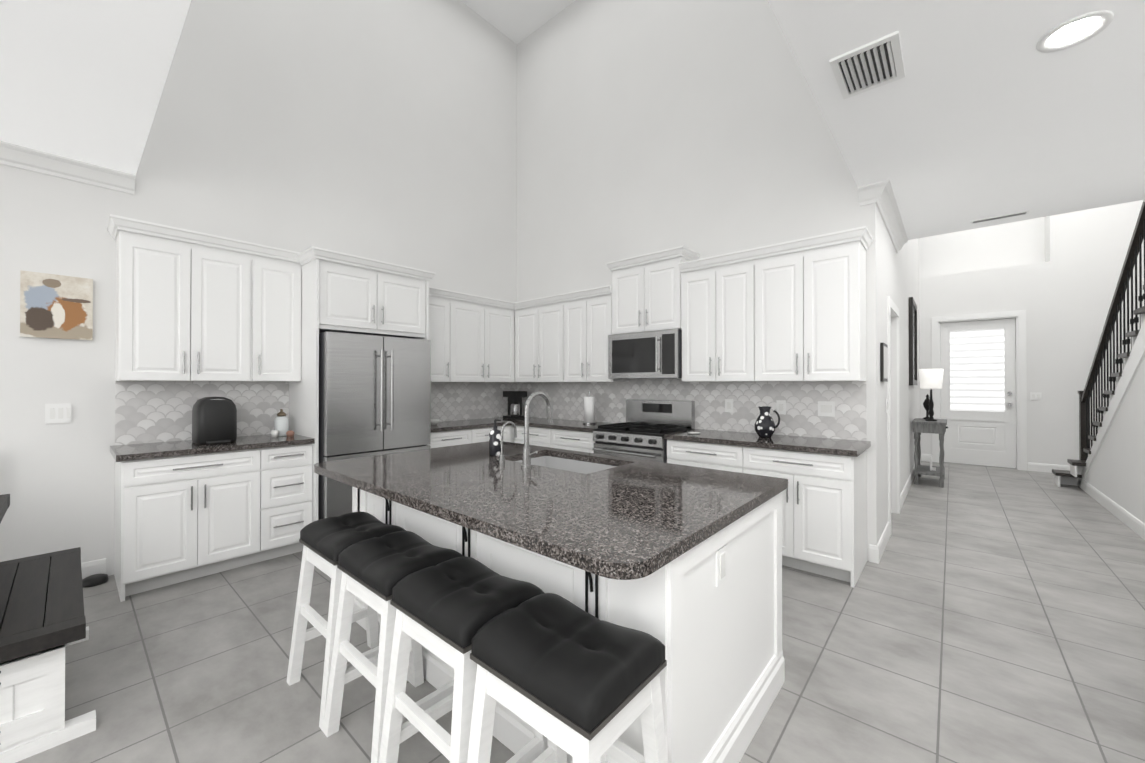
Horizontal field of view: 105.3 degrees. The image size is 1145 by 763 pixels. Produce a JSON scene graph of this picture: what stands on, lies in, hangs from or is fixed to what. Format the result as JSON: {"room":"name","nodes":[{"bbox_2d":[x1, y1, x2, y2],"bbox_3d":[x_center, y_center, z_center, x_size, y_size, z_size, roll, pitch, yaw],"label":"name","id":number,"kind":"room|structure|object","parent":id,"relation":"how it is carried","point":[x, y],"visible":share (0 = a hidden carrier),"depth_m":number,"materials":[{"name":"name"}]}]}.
{"room":"kitchen and dining room","nodes":[
{"label":"kitchen and dining room","id":0,"kind":"room"},
{"bbox_2d":[0,0,1144,575],"bbox_3d":[0.902,-1.735,2.743,7.050,6.200,15.600,0,0,41],"label":"wall","id":1,"kind":"structure","parent":0,"point":[464,148],"depth_m":4.33,"materials":[{"name":"paint"}]},
{"bbox_2d":[20,270,92,339],"bbox_3d":[-3.406,-0.494,2.895,0.032,0.420,0.310,0,0,41],"label":"wall art","id":2,"kind":"object","parent":1,"relation":"attached to","point":[54,306],"visible":0.98,"depth_m":2.88,"materials":[{"name":"multicoloured paint"}]},
{"bbox_2d":[45,403,71,423],"bbox_3d":[-3.412,0.211,2.902,0.009,0.130,0.114,0,0,41],"label":"light switch","id":3,"kind":"object","parent":1,"relation":"attached to","point":[59,413],"visible":1,"depth_m":2.90,"materials":[{"name":"white plastic"}]},
{"bbox_2d":[0,140,135,194],"bbox_3d":[-4.888,-1.426,1.148,0.095,0.115,5.300,0,0,41],"label":"crown molding","id":4,"kind":"structure","parent":1,"relation":"attached to","point":[11,154],"depth_m":2.90,"materials":[{"name":"white wood"}]},
{"bbox_2d":[81,558,105,578],"bbox_3d":[-4.962,1.291,1.110,0.014,0.130,5.170,0,0,41],"label":"baseboard","id":5,"kind":"structure","parent":1,"relation":"attached to","point":[89,568],"depth_m":3.01,"materials":[{"name":"white wood"}]},
{"bbox_2d":[111,222,194,381],"bbox_3d":[-3.003,-0.518,3.133,0.329,1.028,0.360,0,0,41],"label":"upper cabinet","id":6,"kind":"object","parent":1,"relation":"attached to","point":[155,342],"depth_m":3.02,"materials":[{"name":"white wood"}]},
{"bbox_2d":[195,238,254,381],"bbox_3d":[-2.766,-0.517,3.407,0.329,1.028,0.364,0,0,41],"label":"upper cabinet","id":7,"kind":"object","parent":1,"relation":"attached to","point":[224,272],"depth_m":3.31,"materials":[{"name":"white wood"}]},
{"bbox_2d":[255,250,302,381],"bbox_3d":[-2.531,-0.515,3.677,0.329,1.028,0.352,0,0,41],"label":"upper cabinet","id":8,"kind":"object","parent":1,"relation":"attached to","point":[278,277],"depth_m":3.58,"materials":[{"name":"white wood"}]},
{"bbox_2d":[303,250,378,337],"bbox_3d":[-2.129,-0.728,3.905,0.639,0.600,0.477,0,0,41],"label":"upper cabinet","id":9,"kind":"object","parent":1,"relation":"attached to","point":[340,294],"depth_m":3.65,"materials":[{"name":"white wood"}]},
{"bbox_2d":[371,266,426,338],"bbox_3d":[-1.816,-0.726,4.265,0.639,0.600,0.477,0,0,41],"label":"upper cabinet","id":10,"kind":"object","parent":1,"relation":"attached to","point":[402,293],"depth_m":4.06,"materials":[{"name":"white wood"}]},
{"bbox_2d":[419,290,450,381],"bbox_3d":[-1.615,-0.469,4.731,0.329,0.948,0.453,0,0,41],"label":"upper cabinet","id":11,"kind":"object","parent":1,"relation":"attached to","point":[438,305],"depth_m":4.70,"materials":[{"name":"white wood"}]},
{"bbox_2d":[451,294,486,381],"bbox_3d":[-1.313,-0.467,5.078,0.329,0.948,0.467,0,0,41],"label":"upper cabinet","id":12,"kind":"object","parent":1,"relation":"attached to","point":[468,315],"depth_m":4.98,"materials":[{"name":"white wood"}]},
{"bbox_2d":[487,302,514,381],"bbox_3d":[-1.009,-0.465,5.429,0.329,0.948,0.462,0,0,41],"label":"upper cabinet","id":13,"kind":"object","parent":1,"relation":"attached to","point":[500,316],"depth_m":5.33,"materials":[{"name":"white wood"}]},
{"bbox_2d":[515,302,534,381],"bbox_3d":[-0.468,-0.465,5.494,0.438,0.948,0.328,0,0,41],"label":"upper cabinet","id":14,"kind":"object","parent":1,"relation":"attached to","point":[525,314],"depth_m":5.37,"materials":[{"name":"white wood"}]},
{"bbox_2d":[535,298,562,381],"bbox_3d":[-0.148,-0.467,5.215,0.412,0.948,0.328,0,0,41],"label":"upper cabinet","id":15,"kind":"object","parent":1,"relation":"attached to","point":[549,314],"depth_m":5.11,"materials":[{"name":"white wood"}]},
{"bbox_2d":[563,294,582,381],"bbox_3d":[0.133,-0.468,4.971,0.332,0.948,0.328,0,0,41],"label":"upper cabinet","id":16,"kind":"object","parent":1,"relation":"attached to","point":[573,304],"depth_m":4.86,"materials":[{"name":"white wood"}]},
{"bbox_2d":[583,290,630,381],"bbox_3d":[0.385,-0.469,4.752,0.336,0.948,0.328,0,0,41],"label":"upper cabinet","id":17,"kind":"object","parent":1,"relation":"attached to","point":[597,304],"depth_m":4.65,"materials":[{"name":"white wood"}]},
{"bbox_2d":[611,258,642,334],"bbox_3d":[0.659,-0.835,4.516,0.390,0.700,0.328,0,0,41],"label":"upper cabinet","id":18,"kind":"object","parent":1,"relation":"attached to","point":[627,277],"depth_m":4.39,"materials":[{"name":"white wood"}]},
{"bbox_2d":[643,250,698,331],"bbox_3d":[0.953,-0.836,4.260,0.389,0.700,0.328,0,0,41],"label":"upper cabinet","id":19,"kind":"object","parent":1,"relation":"attached to","point":[662,273],"depth_m":4.12,"materials":[{"name":"white wood"}]},
{"bbox_2d":[608,329,681,378],"bbox_3d":[0.764,-0.252,4.337,0.768,0.443,0.437,0,0,41],"label":"microwave","id":20,"kind":"object","parent":19,"relation":"attached to","point":[650,355],"visible":0.98,"depth_m":4.17,"materials":[{"name":"grey metal"}]},
{"bbox_2d":[679,262,714,381],"bbox_3d":[1.225,-0.513,4.023,0.331,1.028,0.328,0,0,41],"label":"upper cabinet","id":21,"kind":"object","parent":1,"relation":"attached to","point":[698,332],"depth_m":3.90,"materials":[{"name":"white wood"}]},
{"bbox_2d":[715,254,750,381],"bbox_3d":[1.472,-0.515,3.808,0.324,1.028,0.328,0,0,41],"label":"upper cabinet","id":22,"kind":"object","parent":1,"relation":"attached to","point":[732,275],"depth_m":3.69,"materials":[{"name":"white wood"}]},
{"bbox_2d":[751,246,802,381],"bbox_3d":[1.733,-0.516,3.582,0.366,1.028,0.328,0,0,41],"label":"upper cabinet","id":23,"kind":"object","parent":1,"relation":"attached to","point":[781,328],"depth_m":3.47,"materials":[{"name":"white wood"}]},
{"bbox_2d":[799,234,866,381],"bbox_3d":[2.007,-0.517,3.344,0.360,1.028,0.328,0,0,41],"label":"upper cabinet","id":24,"kind":"object","parent":1,"relation":"attached to","point":[832,271],"depth_m":3.22,"materials":[{"name":"white wood"}]},
{"bbox_2d":[870,522,889,563],"bbox_3d":[2.539,1.305,3.592,0.044,0.130,0.784,0,0,41],"label":"baseboard","id":25,"kind":"structure","parent":1,"relation":"attached to","point":[876,551],"depth_m":3.36,"materials":[{"name":"white wood"}]},
{"bbox_2d":[880,343,887,381],"bbox_3d":[2.569,-0.155,3.604,0.022,0.310,0.300,0,0,41],"label":"picture frame","id":26,"kind":"object","parent":1,"relation":"attached to","point":[883,362],"visible":1,"depth_m":3.52,"materials":[{"name":"grey"}]},
{"bbox_2d":[868,180,907,252],"bbox_3d":[2.851,-1.411,3.891,0.105,0.115,1.785,0,0,41],"label":"crown molding","id":27,"kind":"structure","parent":1,"relation":"attached to","point":[881,195],"depth_m":3.58,"materials":[{"name":"white wood"}]},
{"bbox_2d":[887,296,899,535],"bbox_3d":[3.086,0.309,4.278,0.118,2.130,0.960,0,0,41],"label":"door frame","id":28,"kind":"structure","parent":1,"relation":"attached to","point":[892,306],"depth_m":3.93,"materials":[{"name":"white wood"}]},
{"bbox_2d":[900,454,922,510],"bbox_3d":[4.777,1.320,6.134,0.030,0.130,4.070,0,0,41],"label":"baseboard","id":29,"kind":"structure","parent":1,"relation":"attached to","point":[906,488],"depth_m":5.39,"materials":[{"name":"white wood"}]},
{"bbox_2d":[909,297,916,384],"bbox_3d":[4.790,-0.530,6.147,0.043,1.170,0.950,0,0,41],"label":"mirror","id":30,"kind":"object","parent":1,"relation":"attached to","point":[912,342],"visible":0.98,"depth_m":5.80,"materials":[{"name":"grey mirror"}]},
{"bbox_2d":[932,310,1026,470],"bbox_3d":[6.718,0.136,7.270,1.140,2.510,0.220,0,0,41],"label":"door","id":31,"kind":"structure","parent":1,"relation":"attached to","point":[979,397],"depth_m":7.20,"materials":[{"name":"white wood"}]},
{"bbox_2d":[1030,392,1041,399],"bbox_3d":[7.161,0.228,6.757,0.120,0.120,0.009,0,0,41],"label":"light switch","id":32,"kind":"object","parent":1,"relation":"attached to","point":[1035,395],"visible":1,"depth_m":6.75,"materials":[{"name":"white plastic"}]},
{"bbox_2d":[1028,462,1069,472],"bbox_3d":[7.274,1.323,6.652,0.480,0.130,0.014,0,0,41],"label":"baseboard","id":33,"kind":"structure","parent":1,"relation":"attached to","point":[1039,467],"depth_m":6.68,"materials":[{"name":"white wood"}]},
{"bbox_2d":[1078,318,1144,485],"bbox_3d":[5.710,0.293,4.655,0.014,2.165,3.128,0,0,41],"label":"trim","id":34,"kind":"structure","parent":1,"relation":"attached to","point":[1135,359],"depth_m":4.30,"materials":[{"name":"white wood"}]},
{"bbox_2d":[1079,480,1144,539],"bbox_3d":[2.165,1.288,0.569,0.014,0.130,13.700,0,0,41],"label":"baseboard","id":35,"kind":"structure","parent":1,"relation":"attached to","point":[1119,512],"depth_m":4.45,"materials":[{"name":"white wood"}]},
{"bbox_2d":[0,0,1144,239],"bbox_3d":[0.902,-3.155,2.751,6.750,3.360,15.600,0,0,41],"label":"ceiling","id":36,"kind":"structure","parent":0,"point":[982,108],"depth_m":2.28,"materials":[{"name":"paint"}]},
{"bbox_2d":[829,31,904,98],"bbox_3d":[1.391,-1.468,2.058,0.255,0.020,0.350,0,0,41],"label":"ceiling vent","id":37,"kind":"object","parent":36,"relation":"in","point":[869,66],"visible":1,"depth_m":2.04,"materials":[{"name":"white plastic"}]},
{"bbox_2d":[971,210,1028,223],"bbox_3d":[3.805,-1.463,3.902,0.370,0.009,0.080,0,0,41],"label":"ceiling vent","id":38,"kind":"object","parent":36,"relation":"in","point":[1000,217],"visible":0.89,"depth_m":3.89,"materials":[{"name":"white plastic"}]},
{"bbox_2d":[1036,10,1113,52],"bbox_3d":[2.118,-1.474,1.849,0.216,0.010,0.216,0,0,41],"label":"recessed light","id":39,"kind":"object","parent":36,"relation":"in","point":[1074,31],"visible":0.96,"depth_m":1.84,"materials":[{"name":"white plastic"}]},
{"bbox_2d":[16,461,1144,762],"bbox_3d":[0.918,1.425,2.744,7.150,0.120,15.650,0,0,41],"label":"floor","id":40,"kind":"structure","parent":0,"point":[980,613],"depth_m":2.16,"materials":[{"name":"tile"}]},
{"bbox_2d":[0,494,9,522],"bbox_3d":[-2.775,0.979,1.536,1.440,0.760,0.900,0,0,41],"label":"dining table","id":41,"kind":"object","parent":40,"relation":"on","point":[4,502],"visible":1,"depth_m":2.20,"materials":[{"name":"brown wood"}]},
{"bbox_2d":[0,547,95,762],"bbox_3d":[-2.382,1.130,1.850,1.160,0.460,0.470,0,0,41],"label":"bench","id":42,"kind":"object","parent":40,"relation":"on","point":[42,621],"visible":1,"depth_m":1.62,"materials":[{"name":"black wood"}]},
{"bbox_2d":[82,574,108,587],"bbox_3d":[-3.233,1.342,2.959,0.130,0.050,0.130,0,0,41],"label":"robot vacuum","id":43,"kind":"object","parent":40,"relation":"on","point":[94,580],"depth_m":2.93,"materials":[{"name":"black plastic"}]},
{"bbox_2d":[114,450,262,601],"bbox_3d":[-2.779,0.931,3.169,0.609,0.874,0.720,0,0,41],"label":"base cabinet","id":44,"kind":"object","parent":40,"relation":"on","point":[177,520],"depth_m":2.94,"materials":[{"name":"white wood"}]},
{"bbox_2d":[111,434,314,461],"bbox_3d":[-2.661,0.474,3.289,0.633,0.040,1.100,0,0,41],"label":"countertop","id":45,"kind":"structure","parent":44,"relation":"on","point":[134,451],"depth_m":3.10,"materials":[{"name":"grey stone"}]},
{"bbox_2d":[192,397,236,444],"bbox_3d":[-2.682,0.283,3.281,0.342,0.340,0.240,0,0,41],"label":"toaster","id":46,"kind":"object","parent":45,"relation":"on","point":[214,420],"visible":1,"depth_m":3.19,"materials":[{"name":"black plastic"}]},
{"bbox_2d":[271,430,278,436],"bbox_3d":[-2.436,0.428,3.577,0.052,0.055,0.052,0,0,26],"label":"cup","id":47,"kind":"object","parent":45,"relation":"on","point":[274,433],"depth_m":3.56,"materials":[{"name":"white ceramic"}]},
{"bbox_2d":[274,409,288,435],"bbox_3d":[-2.450,0.343,3.682,0.104,0.225,0.104,0,0,41],"label":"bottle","id":48,"kind":"object","parent":45,"relation":"on","point":[281,422],"visible":0.94,"depth_m":3.65,"materials":[{"name":"white ceramic"}]},
{"bbox_2d":[286,430,293,436],"bbox_3d":[-2.339,0.431,3.626,0.058,0.050,0.058,0,0,26],"label":"cup","id":49,"kind":"object","parent":45,"relation":"on","point":[290,433],"depth_m":3.61,"materials":[{"name":"orange ceramic"}]},
{"bbox_2d":[263,446,314,560],"bbox_3d":[-2.426,0.933,3.576,0.609,0.874,0.356,0,0,41],"label":"base cabinet","id":50,"kind":"object","parent":40,"relation":"on","point":[288,471],"depth_m":3.38,"materials":[{"name":"white wood"}]},
{"bbox_2d":[286,512,410,730],"bbox_3d":[-0.999,1.003,1.994,0.436,0.716,0.406,0,0,41],"label":"stool","id":51,"kind":"object","parent":40,"relation":"on","point":[325,542],"visible":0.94,"depth_m":1.96,"materials":[{"name":"white wood"}]},
{"bbox_2d":[318,331,430,519],"bbox_3d":[-1.885,0.490,4.002,0.813,1.765,0.910,0,0,41],"label":"refrigerator","id":52,"kind":"object","parent":40,"relation":"on","point":[374,394],"visible":0.58,"depth_m":3.68,"materials":[{"name":"grey metal"}]},
{"bbox_2d":[323,531,462,762],"bbox_3d":[-0.671,1.002,1.709,0.436,0.716,0.406,0,0,41],"label":"stool","id":53,"kind":"object","parent":40,"relation":"on","point":[374,570],"visible":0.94,"depth_m":1.65,"materials":[{"name":"white wood"}]},
{"bbox_2d":[429,430,474,447],"bbox_3d":[-1.481,0.939,4.664,0.609,0.874,0.540,0,0,41],"label":"base cabinet","id":54,"kind":"object","parent":40,"relation":"on","point":[449,437],"depth_m":4.49,"materials":[{"name":"white wood"}]},
{"bbox_2d":[431,418,523,433],"bbox_3d":[-1.085,0.485,5.104,0.633,0.040,1.718,0,0,41],"label":"countertop","id":55,"kind":"structure","parent":54,"relation":"on","point":[464,423],"depth_m":4.82,"materials":[{"name":"grey stone"}]},
{"bbox_2d":[431,419,440,424],"bbox_3d":[-1.485,0.434,4.671,0.148,0.055,0.150,0,0,41],"label":"bowl","id":56,"kind":"object","parent":55,"relation":"on","point":[434,421],"visible":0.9,"depth_m":4.64,"materials":[{"name":"white ceramic"}]},
{"bbox_2d":[503,391,526,418],"bbox_3d":[-0.734,0.294,5.583,0.240,0.344,0.200,0,0,41],"label":"coffee maker","id":57,"kind":"object","parent":55,"relation":"on","point":[514,404],"visible":0.98,"depth_m":5.51,"materials":[{"name":"black plastic"}]},
{"bbox_2d":[379,556,547,762],"bbox_3d":[-0.342,1.000,1.424,0.436,0.716,0.406,0,0,41],"label":"stool","id":58,"kind":"object","parent":40,"relation":"on","point":[447,610],"visible":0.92,"depth_m":1.35,"materials":[{"name":"black leather"}]},
{"bbox_2d":[475,426,510,442],"bbox_3d":[-1.128,0.942,5.071,0.609,0.874,0.537,0,0,41],"label":"base cabinet","id":59,"kind":"object","parent":40,"relation":"on","point":[480,435],"depth_m":4.83,"materials":[{"name":"white wood"}]},
{"bbox_2d":[511,426,546,446],"bbox_3d":[-0.258,0.942,5.117,0.596,0.874,0.608,0,0,41],"label":"base cabinet","id":60,"kind":"object","parent":40,"relation":"on","point":[537,437],"depth_m":4.88,"materials":[{"name":"white wood"}]},
{"bbox_2d":[333,455,787,762],"bbox_3d":[-0.221,0.925,2.193,2.057,0.874,1.240,0,0,41],"label":"kitchen island","id":61,"kind":"object","parent":40,"relation":"on","point":[682,564],"depth_m":1.54,"materials":[{"name":"wood"}]},
{"bbox_2d":[314,447,749,586],"bbox_3d":[-0.399,0.467,2.006,2.095,0.040,0.780,0,0,41],"label":"island countertop","id":62,"kind":"structure","parent":61,"relation":"on","point":[616,530],"depth_m":1.58,"materials":[{"name":"grey stone"}]},
{"bbox_2d":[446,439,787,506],"bbox_3d":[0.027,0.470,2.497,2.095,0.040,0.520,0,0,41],"label":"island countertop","id":63,"kind":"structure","parent":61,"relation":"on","point":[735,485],"depth_m":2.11,"materials":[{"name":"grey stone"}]},
{"bbox_2d":[489,419,500,455],"bbox_3d":[-0.472,0.340,2.681,0.076,0.220,0.079,0,0,41],"label":"soap dispenser","id":64,"kind":"object","parent":63,"relation":"on","point":[495,441],"visible":0.94,"depth_m":2.65,"materials":[{"name":"black ceramic"}]},
{"bbox_2d":[467,593,667,762],"bbox_3d":[-0.014,0.998,1.139,0.436,0.716,0.406,0,0,41],"label":"stool","id":65,"kind":"object","parent":40,"relation":"on","point":[563,676],"visible":1,"depth_m":1.07,"materials":[{"name":"black leather"}]},
{"bbox_2d":[547,430,594,452],"bbox_3d":[0.194,0.940,4.725,0.600,0.874,0.608,0,0,41],"label":"base cabinet","id":66,"kind":"object","parent":40,"relation":"on","point":[574,440],"depth_m":4.51,"materials":[{"name":"white wood"}]},
{"bbox_2d":[511,418,622,433],"bbox_3d":[-0.039,0.484,4.913,1.196,0.040,0.633,0,0,41],"label":"countertop","id":67,"kind":"structure","parent":66,"relation":"on","point":[559,423],"depth_m":4.79,"materials":[{"name":"grey stone"}]},
{"bbox_2d":[583,391,595,423],"bbox_3d":[0.187,0.285,4.783,0.150,0.354,0.148,0,0,41],"label":"paper towel holder","id":68,"kind":"object","parent":67,"relation":"on","point":[589,409],"visible":1,"depth_m":4.73,"materials":[{"name":"white paper"}]},
{"bbox_2d":[592,399,694,462],"bbox_3d":[0.674,0.781,4.227,0.756,1.185,0.697,0,0,41],"label":"range","id":69,"kind":"object","parent":40,"relation":"on","point":[643,429],"visible":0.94,"depth_m":4.18,"materials":[{"name":"grey metal"}]},
{"bbox_2d":[664,438,738,471],"bbox_3d":[1.258,0.934,3.800,0.661,0.874,0.608,0,0,41],"label":"base cabinet","id":70,"kind":"object","parent":40,"relation":"on","point":[696,454],"depth_m":3.57,"materials":[{"name":"white wood"}]},
{"bbox_2d":[739,446,866,587],"bbox_3d":[1.779,0.932,3.348,0.720,0.874,0.608,0,0,41],"label":"base cabinet","id":71,"kind":"object","parent":40,"relation":"on","point":[824,501],"depth_m":3.05,"materials":[{"name":"white wood"}]},
{"bbox_2d":[664,430,870,457],"bbox_3d":[1.531,0.476,3.550,1.405,0.040,0.633,0,0,41],"label":"countertop","id":72,"kind":"structure","parent":71,"relation":"on","point":[845,447],"depth_m":3.37,"materials":[{"name":"grey stone"}]},
{"bbox_2d":[754,406,779,437],"bbox_3d":[1.585,0.330,3.555,0.197,0.250,0.160,0,0,41],"label":"pitcher","id":73,"kind":"object","parent":72,"relation":"on","point":[765,426],"visible":1,"depth_m":3.52,"materials":[{"name":"black ceramic"}]},
{"bbox_2d":[912,418,947,487],"bbox_3d":[4.946,0.959,6.037,0.365,0.850,0.740,0,0,41],"label":"console table","id":74,"kind":"object","parent":40,"relation":"on","point":[922,425],"visible":1,"depth_m":5.84,"materials":[{"name":"grey wood"}]},
{"bbox_2d":[923,394,929,418],"bbox_3d":[5.020,0.354,6.182,0.100,0.360,0.152,0,0,41],"label":"figurine","id":75,"kind":"object","parent":74,"relation":"on","point":[926,403],"visible":0.75,"depth_m":6.15,"materials":[{"name":"black metal"}]},
{"bbox_2d":[919,369,943,420],"bbox_3d":[4.837,0.182,5.897,0.260,0.700,0.260,0,0,41],"label":"table lamp","id":76,"kind":"object","parent":74,"relation":"on","point":[931,378],"visible":1,"depth_m":5.83,"materials":[{"name":"white fabric"}]},
{"bbox_2d":[1052,202,1144,486],"bbox_3d":[6.013,-0.270,4.420,1.236,3.290,3.108,0,0,41],"label":"staircase","id":77,"kind":"structure","parent":40,"relation":"on","point":[1073,475],"depth_m":4.73,"materials":[{"name":"brown wood"}]}
]}

